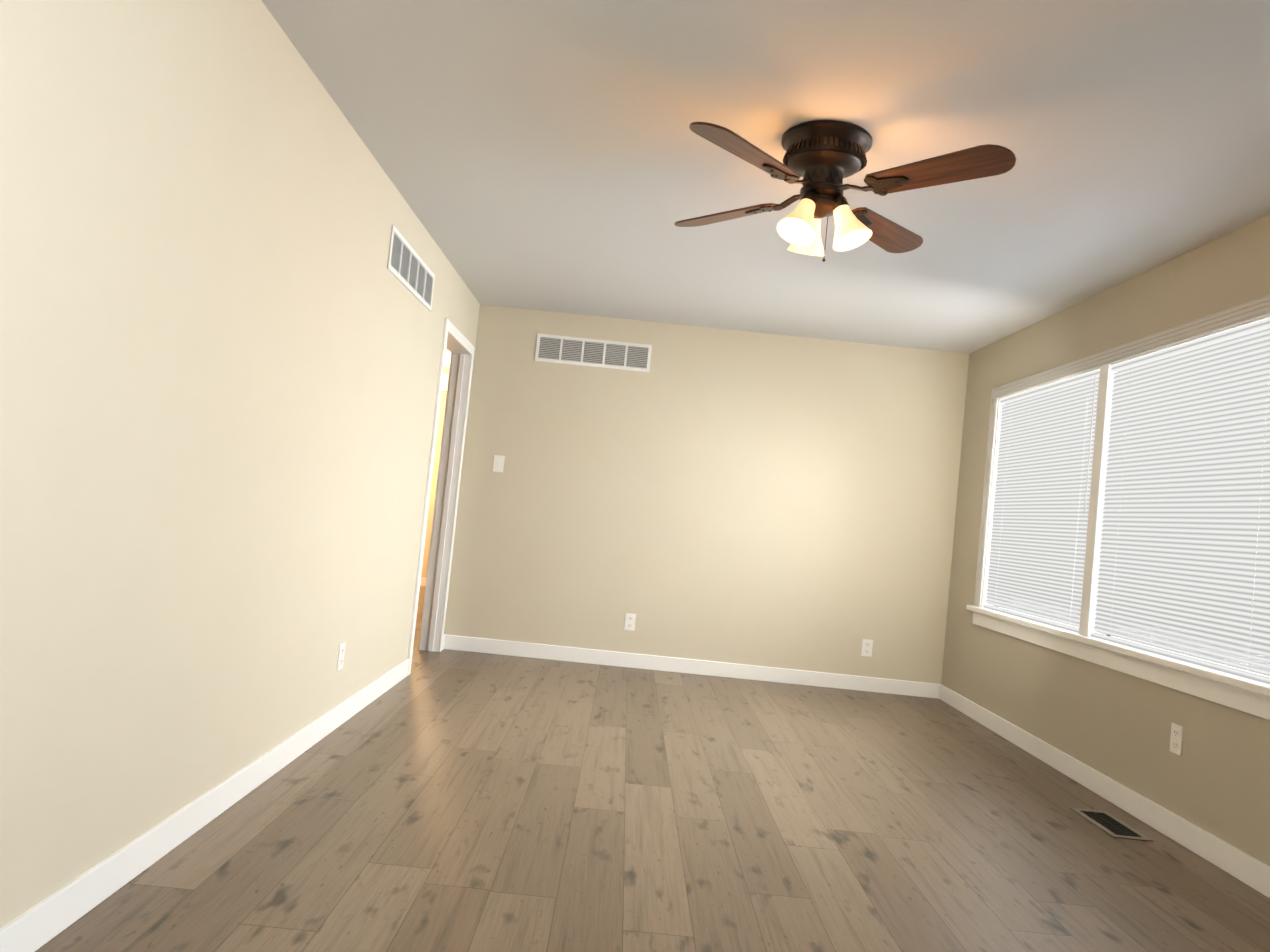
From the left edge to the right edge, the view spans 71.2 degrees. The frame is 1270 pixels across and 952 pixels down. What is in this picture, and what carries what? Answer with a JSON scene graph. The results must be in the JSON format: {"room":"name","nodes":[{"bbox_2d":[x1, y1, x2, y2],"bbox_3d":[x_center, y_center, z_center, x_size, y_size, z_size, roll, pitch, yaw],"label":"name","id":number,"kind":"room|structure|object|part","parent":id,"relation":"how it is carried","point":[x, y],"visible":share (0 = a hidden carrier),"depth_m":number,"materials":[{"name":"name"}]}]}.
{"room":"empty bedroom","nodes":[
{"label":"empty bedroom","id":0,"kind":"room"},
{"bbox_2d":[0,0,479,927],"bbox_3d":[-1.260,-0.152,2.804,0.120,2.440,6.893,6,-2,0],"label":"wall","id":1,"kind":"structure","parent":0,"point":[220,338],"depth_m":2.35,"materials":[{"name":"paint"}]},
{"bbox_2d":[0,659,408,951],"bbox_3d":[-1.310,1.000,2.302,0.016,0.100,5.748,6,-2,0],"label":"baseboard","id":2,"kind":"structure","parent":1,"relation":"attached to","point":[38,925],"depth_m":2.45,"materials":[{"name":"white wood"}]},
{"bbox_2d":[336,642,345,670],"bbox_3d":[-1.294,0.796,3.910,0.008,0.116,0.072,6,-2,0],"label":"electrical outlet","id":3,"kind":"object","parent":1,"relation":"attached to","point":[341,652],"visible":1,"depth_m":3.90,"materials":[{"name":"white plastic"}]},
{"bbox_2d":[387,225,434,310],"bbox_3d":[-1.112,-1.023,4.450,0.008,0.201,0.861,6,-2,0],"label":"air vent","id":4,"kind":"object","parent":1,"relation":"in","point":[410,270],"visible":1,"depth_m":4.37,"materials":[{"name":"grey metal"}]},
{"bbox_2d":[407,318,474,674],"bbox_3d":[-1.295,0.125,5.686,0.148,2.118,0.945,6,-2,0],"label":"door frame","id":5,"kind":"structure","parent":1,"relation":"in","point":[445,502],"depth_m":6.08,"materials":[{"name":"white wood"}]},
{"bbox_2d":[421,392,446,577],"bbox_3d":[-3.388,-0.061,10.246,4.300,2.440,0.120,6,-2,0],"label":"wall","id":6,"kind":"structure","parent":0,"point":[433,485],"depth_m":10.18,"materials":[{"name":"paint"}]},
{"bbox_2d":[420,577,425,585],"bbox_3d":[-3.564,1.094,10.132,4.180,0.100,0.013,6,-2,0],"label":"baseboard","id":7,"kind":"structure","parent":6,"relation":"attached to","point":[423,580],"depth_m":10.13,"materials":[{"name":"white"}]},
{"bbox_2d":[35,586,1269,951],"bbox_3d":[-1.680,1.149,4.889,7.916,0.060,11.170,6,-2,0],"label":"floor","id":8,"kind":"structure","parent":0,"point":[449,800],"depth_m":3.00,"materials":[{"name":"laminate"}]},
{"bbox_2d":[1071,808,1152,841],"bbox_3d":[1.955,1.431,3.650,0.158,0.005,0.342,6,-2,0],"label":"floor vent","id":9,"kind":"object","parent":8,"relation":"in","point":[1110,824],"visible":1,"depth_m":3.64,"materials":[{"name":"black metal"}]},
{"bbox_2d":[444,304,968,683],"bbox_3d":[0.516,0.171,6.312,3.736,2.440,0.120,6,-2,0],"label":"wall","id":10,"kind":"structure","parent":0,"point":[742,497],"depth_m":6.25,"materials":[{"name":"paint"}]},
{"bbox_2d":[493,455,504,471],"bbox_3d":[-0.961,-0.087,6.245,0.072,0.116,0.016,6,-2,0],"label":"light switch","id":11,"kind":"object","parent":10,"relation":"attached to","point":[498,465],"visible":1,"depth_m":6.25,"materials":[{"name":"white plastic"}]},
{"bbox_2d":[535,333,651,371],"bbox_3d":[-0.294,-0.873,6.284,0.816,0.196,0.008,6,-2,0],"label":"air vent","id":12,"kind":"object","parent":10,"relation":"in","point":[593,352],"visible":1,"depth_m":6.28,"materials":[{"name":"grey metal"}]},
{"bbox_2d":[624,613,635,630],"bbox_3d":[-0.034,1.022,6.210,0.072,0.116,0.008,6,-2,0],"label":"electrical outlet","id":13,"kind":"object","parent":10,"relation":"attached to","point":[630,619],"visible":1,"depth_m":6.21,"materials":[{"name":"white plastic"}]},
{"bbox_2d":[442,634,939,697],"bbox_3d":[0.400,1.331,6.193,3.502,0.100,0.029,6,-2,0],"label":"baseboard","id":14,"kind":"structure","parent":10,"relation":"attached to","point":[451,642],"depth_m":6.19,"materials":[{"name":"white wood"}]},
{"bbox_2d":[861,639,872,656],"bbox_3d":[1.627,1.204,6.213,0.072,0.116,0.008,6,-2,0],"label":"electrical outlet","id":15,"kind":"object","parent":10,"relation":"attached to","point":[867,645],"visible":1,"depth_m":6.21,"materials":[{"name":"white plastic"}]},
{"bbox_2d":[261,0,1269,373],"bbox_3d":[-1.487,-1.367,4.887,8.036,0.100,10.960,6,-2,0],"label":"ceiling","id":16,"kind":"structure","parent":0,"point":[547,154],"depth_m":3.10,"materials":[{"name":"grey paint"}]},
{"bbox_2d":[442,373,448,391],"bbox_3d":[-3.335,-1.185,10.162,4.180,0.200,0.140,6,-2,0],"label":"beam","id":17,"kind":"structure","parent":16,"relation":"attached to","point":[445,382],"depth_m":10.10,"materials":[{"name":"white"}]},
{"bbox_2d":[675,120,1015,261],"bbox_3d":[0.647,-0.964,3.083,0.981,0.421,0.981,6,-2,0],"label":"ceiling fan","id":18,"kind":"object","parent":16,"relation":"attached to","point":[823,158],"visible":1,"depth_m":2.99,"materials":[{"name":"brown wood"}]},
{"bbox_3d":[0.388,-0.989,3.341,0.597,0.043,0.146,3,-3,45],"label":"blade","id":19,"kind":"part","parent":18,"relation":"part of","materials":[{"name":"brown wood"}]},
{"bbox_3d":[0.392,-1.010,2.824,0.146,0.043,0.597,3,-3,45],"label":"blade","id":20,"kind":"part","parent":18,"relation":"part of","materials":[{"name":"brown wood"}]},
{"bbox_3d":[0.655,-0.962,3.098,0.328,0.421,0.341,6,-2,0],"label":"motor","id":21,"kind":"part","parent":18,"relation":"part of","materials":[{"name":"brown metal"}]},
{"bbox_3d":[0.904,-0.937,3.343,0.146,0.043,0.597,3,-3,45],"label":"blade","id":22,"kind":"part","parent":18,"relation":"part of","materials":[{"name":"brown wood"}]},
{"bbox_3d":[0.907,-0.958,2.825,0.597,0.043,0.146,3,-3,45],"label":"blade","id":23,"kind":"part","parent":18,"relation":"part of","materials":[{"name":"brown wood"}]},
{"bbox_2d":[941,214,1269,865],"bbox_3d":[2.337,0.211,2.812,0.120,2.440,6.893,6,-2,0],"label":"wall","id":24,"kind":"structure","parent":0,"point":[1213,779],"depth_m":4.12,"materials":[{"name":"paint"}]},
{"bbox_2d":[936,684,1269,897],"bbox_3d":[2.145,1.435,4.445,0.016,0.100,3.477,6,-2,0],"label":"baseboard","id":25,"kind":"structure","parent":24,"relation":"attached to","point":[1239,864],"depth_m":3.82,"materials":[{"name":"white wood"}]},
{"bbox_2d":[966,605,1269,696],"bbox_3d":[2.249,0.804,4.363,0.170,0.030,2.820,6,-2,0],"label":"window sill","id":26,"kind":"structure","parent":24,"relation":"attached to","point":[1230,679],"depth_m":3.81,"materials":[{"name":"white wood"}]},
{"bbox_2d":[972,295,1269,719],"bbox_3d":[2.329,0.142,4.390,0.132,1.534,2.763,6,-2,0],"label":"window","id":27,"kind":"structure","parent":24,"relation":"in","point":[1252,703],"depth_m":4.36,"materials":[{"name":"white wood"}]},
{"bbox_2d":[983,318,1269,684],"bbox_3d":[2.299,0.122,4.391,0.038,1.334,2.544,6,-2,0],"label":"window blinds","id":28,"kind":"object","parent":27,"relation":"attached to","point":[1184,548],"visible":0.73,"depth_m":3.91,"materials":[{"name":"white plastic"}]},
{"bbox_2d":[1169,723,1183,755],"bbox_3d":[2.186,1.062,3.581,0.008,0.116,0.072,6,-2,0],"label":"electrical outlet","id":29,"kind":"object","parent":24,"relation":"attached to","point":[1176,739],"visible":1,"depth_m":3.58,"materials":[{"name":"white plastic"}]}
]}

